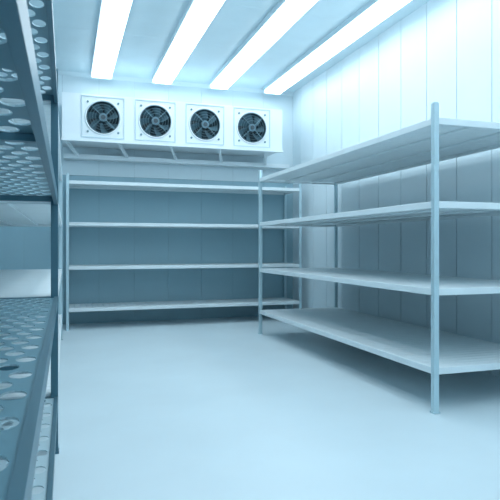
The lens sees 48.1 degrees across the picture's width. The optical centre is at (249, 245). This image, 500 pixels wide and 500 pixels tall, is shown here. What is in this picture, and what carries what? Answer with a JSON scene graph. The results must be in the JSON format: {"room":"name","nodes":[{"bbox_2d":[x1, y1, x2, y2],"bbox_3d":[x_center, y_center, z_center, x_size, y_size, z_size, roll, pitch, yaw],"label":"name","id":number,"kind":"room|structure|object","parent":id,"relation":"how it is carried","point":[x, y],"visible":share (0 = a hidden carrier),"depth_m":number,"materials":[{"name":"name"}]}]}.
{"room":"walk-in cold room","nodes":[
{"label":"walk-in cold room","id":0,"kind":"room"},
{"bbox_2d":[0,70,292,323],"bbox_3d":[-1.444,-0.675,8.315,4.450,3.550,0.100,0,0,-18],"label":"wall","id":1,"kind":"structure","parent":0,"point":[21,247],"depth_m":8.32,"materials":[{"name":"white metal"}]},
{"bbox_2d":[2,68,293,95],"bbox_3d":[-1.421,-2.425,8.244,4.450,0.050,0.050,0,0,-18],"label":"trim","id":2,"kind":"structure","parent":1,"relation":"attached to","point":[66,73],"depth_m":8.28,"materials":[{"name":"white metal"}]},
{"bbox_2d":[61,92,289,169],"bbox_3d":[-0.931,-1.603,8.050,3.380,0.775,0.704,0,0,-18],"label":"evaporator unit","id":3,"kind":"object","parent":1,"relation":"attached to","point":[88,120],"visible":1,"depth_m":7.76,"materials":[{"name":"metal"}]},
{"bbox_2d":[0,0,429,91],"bbox_3d":[0.274,-2.510,3.090,4.650,0.120,11.100,0,0,-18],"label":"ceiling","id":4,"kind":"structure","parent":0,"point":[151,25],"depth_m":6.55,"materials":[{"name":"white"}]},
{"bbox_2d":[91,0,132,79],"bbox_3d":[-0.583,-2.397,3.293,0.290,0.105,9.620,0,0,-18],"label":"ceiling light fixture","id":5,"kind":"object","parent":4,"relation":"attached to","point":[113,14],"depth_m":6.28,"materials":[{"name":"white plastic"}]},
{"bbox_2d":[152,0,224,84],"bbox_3d":[0.225,-2.397,3.558,0.290,0.105,9.620,0,0,-18],"label":"ceiling light fixture","id":6,"kind":"object","parent":4,"relation":"attached to","point":[198,14],"depth_m":6.34,"materials":[{"name":"white plastic"}]},
{"bbox_2d":[209,0,317,89],"bbox_3d":[1.032,-2.397,3.824,0.290,0.105,9.620,0,0,-18],"label":"ceiling light fixture","id":7,"kind":"object","parent":4,"relation":"attached to","point":[286,12],"depth_m":6.41,"materials":[{"name":"white plastic"}]},
{"bbox_2d":[263,0,410,94],"bbox_3d":[1.845,-2.397,4.091,0.290,0.105,9.620,0,0,-18],"label":"ceiling light fixture","id":8,"kind":"object","parent":4,"relation":"attached to","point":[374,12],"depth_m":6.47,"materials":[{"name":"white plastic"}]},
{"bbox_2d":[0,316,499,499],"bbox_3d":[0.274,1.150,3.090,4.650,0.100,11.100,0,0,-18],"label":"floor","id":9,"kind":"structure","parent":0,"point":[203,408],"depth_m":3.51,"materials":[{"name":"grey concrete"}]},
{"bbox_2d":[0,0,58,499],"bbox_3d":[-0.863,0.080,1.200,0.820,2.040,3.530,0,0,-18],"label":"shelving unit","id":10,"kind":"object","parent":9,"relation":"on","point":[19,444],"visible":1,"depth_m":1.47,"materials":[{"name":"metal"}]},
{"bbox_2d":[0,98,62,447],"bbox_3d":[-2.019,0.077,4.684,0.842,2.046,3.752,0,0,-18],"label":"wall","id":11,"kind":"structure","parent":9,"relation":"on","point":[18,283],"depth_m":4.21,"materials":[{"name":"white metal"}]},
{"bbox_2d":[65,173,301,330],"bbox_3d":[-0.908,0.077,8.075,3.332,2.046,0.642,0,0,-18],"label":"metal shelving unit","id":12,"kind":"object","parent":9,"relation":"on","point":[75,184],"visible":0.96,"depth_m":7.95,"materials":[{"name":"grey metal"}]},
{"bbox_2d":[258,102,499,413],"bbox_3d":[1.169,0.077,5.500,1.094,2.046,3.532,0,0,-18],"label":"metal shelving unit","id":13,"kind":"object","parent":9,"relation":"on","point":[436,139],"visible":1,"depth_m":4.71,"materials":[{"name":"grey metal"}]},
{"bbox_2d":[293,0,499,376],"bbox_3d":[2.435,-0.675,3.801,0.100,3.550,10.900,0,0,-18],"label":"wall","id":14,"kind":"structure","parent":0,"point":[444,52],"depth_m":5.92,"materials":[{"name":"white metal"}]}
]}

